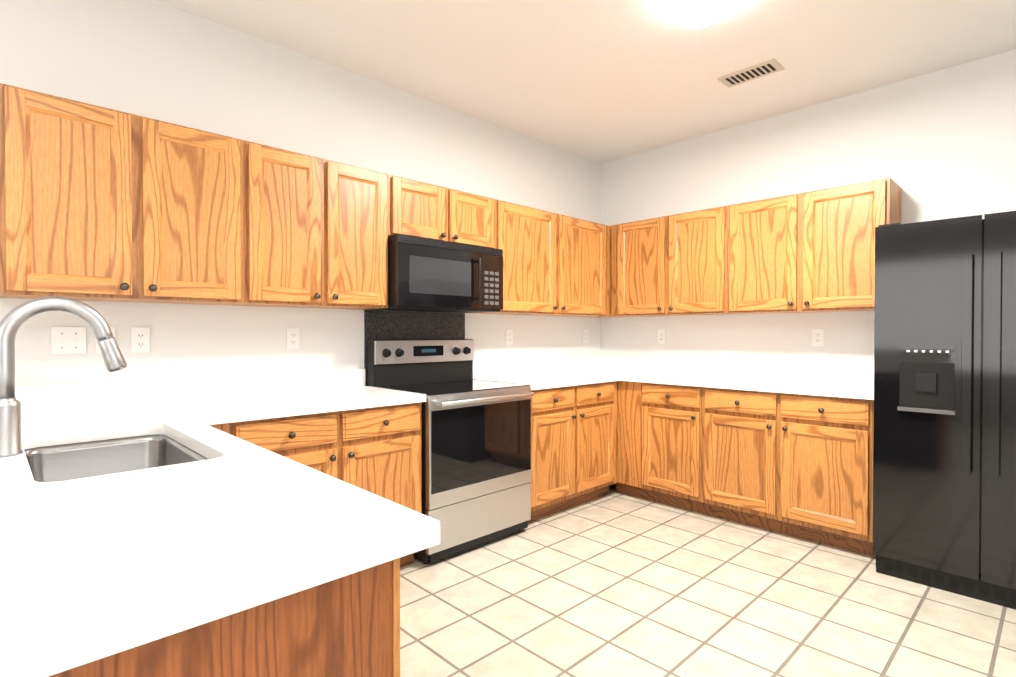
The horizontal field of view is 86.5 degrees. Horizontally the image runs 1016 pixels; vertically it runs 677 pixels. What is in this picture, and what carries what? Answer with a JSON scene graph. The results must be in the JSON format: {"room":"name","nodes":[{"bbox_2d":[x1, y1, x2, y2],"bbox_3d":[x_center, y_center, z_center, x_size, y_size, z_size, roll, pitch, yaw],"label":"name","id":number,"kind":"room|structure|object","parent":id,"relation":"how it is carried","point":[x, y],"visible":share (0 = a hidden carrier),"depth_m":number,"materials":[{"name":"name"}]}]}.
{"room":"kitchen","nodes":[
{"label":"kitchen","id":0,"kind":"room"},
{"bbox_2d":[0,0,600,386],"bbox_3d":[-1.881,-0.179,2.350,7.700,2.775,0.100,-1,1,-44],"label":"wall","id":1,"kind":"structure","parent":0,"point":[155,59],"depth_m":2.81,"materials":[{"name":"white paint"}]},
{"bbox_2d":[51,327,85,354],"bbox_3d":[-1.861,0.009,2.288,0.115,0.115,0.015,-1,1,-44],"label":"double light switch","id":2,"kind":"object","parent":1,"relation":"attached to","point":[68,340],"visible":1,"depth_m":2.29,"materials":[{"name":"white plastic"}]},
{"bbox_2d":[95,327,114,353],"bbox_3d":[-1.771,0.008,2.375,0.070,0.115,0.015,-1,1,-44],"label":"light switch","id":3,"kind":"object","parent":1,"relation":"attached to","point":[97,350],"visible":0.04,"depth_m":2.36,"materials":[{"name":"white plastic"}]},
{"bbox_2d":[0,83,251,305],"bbox_3d":[-1.615,-0.538,2.306,0.825,0.750,0.324,-1,1,-44],"label":"upper cabinet","id":4,"kind":"object","parent":1,"relation":"attached to","point":[98,203],"depth_m":2.14,"materials":[{"name":"brown wood"}]},
{"bbox_2d":[131,327,149,352],"bbox_3d":[-1.680,0.007,2.468,0.070,0.115,0.008,-1,1,-44],"label":"electrical outlet","id":5,"kind":"object","parent":1,"relation":"attached to","point":[140,339],"visible":1,"depth_m":2.46,"materials":[{"name":"white plastic"}]},
{"bbox_2d":[286,328,298,348],"bbox_3d":[-1.178,0.002,2.955,0.070,0.115,0.008,-1,1,-44],"label":"electrical outlet","id":6,"kind":"object","parent":1,"relation":"attached to","point":[292,338],"visible":1,"depth_m":2.95,"materials":[{"name":"white plastic"}]},
{"bbox_2d":[248,141,391,309],"bbox_3d":[-1.045,-0.544,2.859,0.765,0.750,0.324,-1,1,-44],"label":"upper cabinet","id":7,"kind":"object","parent":1,"relation":"attached to","point":[319,229],"depth_m":2.71,"materials":[{"name":"brown wood"}]},
{"bbox_2d":[364,310,464,385],"bbox_3d":[-0.585,0.078,3.531,0.780,0.505,0.008,-1,1,-44],"label":"panel","id":8,"kind":"object","parent":1,"relation":"attached to","point":[393,325],"visible":0.43,"depth_m":3.48,"materials":[{"name":"stone"}]},
{"bbox_2d":[392,175,499,248],"bbox_3d":[-0.479,-0.754,3.405,0.810,0.342,0.324,-1,1,-44],"label":"upper cabinet","id":9,"kind":"object","parent":1,"relation":"attached to","point":[419,209],"depth_m":3.27,"materials":[{"name":"brown wood"}]},
{"bbox_2d":[364,234,502,312],"bbox_3d":[-0.439,-0.377,3.368,0.800,0.404,0.437,-1,1,-44],"label":"microwave","id":10,"kind":"object","parent":9,"relation":"attached to","point":[428,275],"visible":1,"depth_m":3.19,"materials":[{"name":"black"}]},
{"bbox_2d":[506,330,512,344],"bbox_3d":[0.011,-0.010,4.108,0.070,0.115,0.008,-1,1,-44],"label":"electrical outlet","id":11,"kind":"object","parent":1,"relation":"attached to","point":[509,337],"visible":1,"depth_m":4.11,"materials":[{"name":"white plastic"}]},
{"bbox_2d":[478,200,611,317],"bbox_3d":[0.269,-0.558,4.133,1.275,0.750,0.324,-1,1,-44],"label":"upper cabinet","id":12,"kind":"object","parent":1,"relation":"attached to","point":[554,264],"depth_m":3.97,"materials":[{"name":"brown wood"}]},
{"bbox_2d":[583,330,587,342],"bbox_3d":[0.685,-0.017,4.762,0.070,0.115,0.008,-1,1,-44],"label":"electrical outlet","id":13,"kind":"object","parent":1,"relation":"attached to","point":[585,336],"visible":1,"depth_m":4.76,"materials":[{"name":"white plastic"}]},
{"bbox_2d":[156,0,1015,162],"bbox_3d":[0.417,-1.591,-0.035,7.700,0.100,6.700,-1,1,-44],"label":"ceiling","id":14,"kind":"structure","parent":0,"point":[601,81],"depth_m":2.96,"materials":[{"name":"white paint"}]},
{"bbox_2d":[670,0,743,28],"bbox_3d":[0.900,-1.525,2.441,0.250,0.084,0.250,-1,1,-44],"label":"ceiling light fixture","id":15,"kind":"object","parent":14,"relation":"attached to","point":[696,14],"visible":1,"depth_m":2.44,"materials":[{"name":"white glass"}]},
{"bbox_2d":[717,58,784,87],"bbox_3d":[1.439,-1.571,3.207,0.170,0.008,0.330,-1,1,-44],"label":"ceiling vent","id":16,"kind":"object","parent":14,"relation":"in","point":[759,70],"visible":1,"depth_m":3.19,"materials":[{"name":"beige metal"}]},
{"bbox_2d":[400,483,1015,676],"bbox_3d":[0.417,1.284,-0.004,7.700,0.100,6.700,-1,1,-44],"label":"floor","id":17,"kind":"structure","parent":0,"point":[612,583],"depth_m":2.41,"materials":[{"name":"tile"}]},
{"bbox_2d":[209,424,224,431],"bbox_3d":[-1.413,0.772,2.321,0.223,0.874,0.603,-1,1,-44],"label":"base cabinet","id":18,"kind":"object","parent":17,"relation":"on","point":[221,427],"depth_m":2.15,"materials":[{"name":"brown wood"}]},
{"bbox_2d":[49,558,399,676],"bbox_3d":[-0.595,0.786,0.940,0.562,0.874,0.668,-1,1,-44],"label":"base cabinet","id":19,"kind":"object","parent":17,"relation":"on","point":[347,626],"visible":0.21,"depth_m":0.74,"materials":[{"name":"brown wood"}]},
{"bbox_2d":[0,379,439,676],"bbox_3d":[-1.099,0.272,1.498,0.630,0.140,2.213,-1,1,-44],"label":"countertop","id":20,"kind":"structure","parent":19,"relation":"on","point":[92,569],"depth_m":0.88,"materials":[{"name":"white stone"}]},
{"bbox_2d":[0,296,126,456],"bbox_3d":[-1.241,0.094,1.498,0.296,0.416,0.111,-1,1,-44],"label":"faucet","id":21,"kind":"object","parent":20,"relation":"on","point":[14,320],"visible":1,"depth_m":1.41,"materials":[{"name":"silver metal"}]},
{"bbox_2d":[24,435,208,481],"bbox_3d":[-1.107,0.443,1.525,0.401,0.200,0.754,-1,1,-44],"label":"sink","id":22,"kind":"object","parent":20,"relation":"in","point":[64,462],"visible":0.1,"depth_m":1.77,"materials":[{"name":"silver metal"}]},
{"bbox_2d":[225,402,421,567],"bbox_3d":[-0.990,0.767,2.717,0.935,0.874,0.624,-1,1,-44],"label":"base cabinet","id":23,"kind":"object","parent":17,"relation":"on","point":[376,451],"depth_m":2.57,"materials":[{"name":"brown wood"}]},
{"bbox_2d":[176,369,425,412],"bbox_3d":[-1.033,0.260,2.656,1.076,0.140,0.643,-1,1,-44],"label":"countertop","id":24,"kind":"structure","parent":23,"relation":"on","point":[335,390],"depth_m":2.78,"materials":[{"name":"white stone"}]},
{"bbox_2d":[367,339,533,563],"bbox_3d":[-0.329,0.604,3.272,0.776,1.190,0.688,-1,1,-44],"label":"stove","id":25,"kind":"object","parent":17,"relation":"on","point":[476,460],"visible":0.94,"depth_m":3.11,"materials":[{"name":"silver metal"}]},
{"bbox_2d":[528,381,616,521],"bbox_3d":[0.264,0.754,3.933,0.980,0.874,0.624,-1,1,-44],"label":"base cabinet","id":26,"kind":"object","parent":17,"relation":"on","point":[574,428],"depth_m":3.68,"materials":[{"name":"brown wood"}]},
{"bbox_2d":[473,357,619,389],"bbox_3d":[0.262,0.247,3.911,0.956,0.140,0.645,-1,1,-44],"label":"countertop","id":27,"kind":"structure","parent":26,"relation":"on","point":[548,373],"depth_m":4.07,"materials":[{"name":"white stone"}]},
{"bbox_2d":[616,381,647,499],"bbox_3d":[0.927,0.749,4.401,0.624,0.874,0.873,-1,1,-44],"label":"base cabinet","id":28,"kind":"object","parent":17,"relation":"on","point":[632,397],"depth_m":4.00,"materials":[{"name":"brown wood"}]},
{"bbox_2d":[648,383,699,512],"bbox_3d":[1.344,0.754,3.971,0.624,0.874,0.475,-1,1,-44],"label":"base cabinet","id":29,"kind":"object","parent":17,"relation":"on","point":[673,410],"depth_m":3.74,"materials":[{"name":"brown wood"}]},
{"bbox_2d":[700,387,875,556],"bbox_3d":[1.843,0.760,3.456,0.624,0.874,0.959,-1,1,-44],"label":"base cabinet","id":30,"kind":"object","parent":17,"relation":"on","point":[798,465],"depth_m":3.19,"materials":[{"name":"brown wood"}]},
{"bbox_2d":[612,357,873,399],"bbox_3d":[1.398,0.247,3.892,0.648,0.140,2.253,-1,1,-44],"label":"countertop","id":31,"kind":"structure","parent":30,"relation":"on","point":[815,380],"depth_m":3.68,"materials":[{"name":"white stone"}]},
{"bbox_2d":[873,211,1015,609],"bbox_3d":[2.434,0.314,2.673,0.822,1.782,0.910,-1,1,-44],"label":"fridge","id":32,"kind":"object","parent":17,"relation":"on","point":[944,487],"visible":1,"depth_m":2.54,"materials":[{"name":"black metal"}]},
{"bbox_2d":[601,49,1015,366],"bbox_3d":[3.145,-0.182,2.626,0.100,2.775,6.500,-1,1,-44],"label":"wall","id":33,"kind":"structure","parent":0,"point":[938,145],"depth_m":3.60,"materials":[{"name":"white paint"}]},
{"bbox_2d":[658,330,665,343],"bbox_3d":[1.274,-0.014,4.477,0.008,0.115,0.070,-1,1,-44],"label":"electrical outlet","id":34,"kind":"object","parent":33,"relation":"attached to","point":[661,336],"visible":1,"depth_m":4.47,"materials":[{"name":"white plastic"}]},
{"bbox_2d":[611,206,723,316],"bbox_3d":[1.297,-0.559,4.221,0.324,0.750,0.978,-1,1,-44],"label":"upper cabinet","id":35,"kind":"object","parent":33,"relation":"attached to","point":[671,265],"depth_m":4.10,"materials":[{"name":"brown wood"}]},
{"bbox_2d":[723,178,900,313],"bbox_3d":[1.965,-0.551,3.533,0.324,0.750,0.940,-1,1,-44],"label":"upper cabinet","id":36,"kind":"object","parent":33,"relation":"attached to","point":[811,251],"depth_m":3.39,"materials":[{"name":"brown wood"}]},
{"bbox_2d":[812,329,823,345],"bbox_3d":[2.088,-0.005,3.637,0.008,0.115,0.070,-1,1,-44],"label":"electrical outlet","id":37,"kind":"object","parent":33,"relation":"attached to","point":[817,337],"visible":1,"depth_m":3.63,"materials":[{"name":"white plastic"}]}
]}

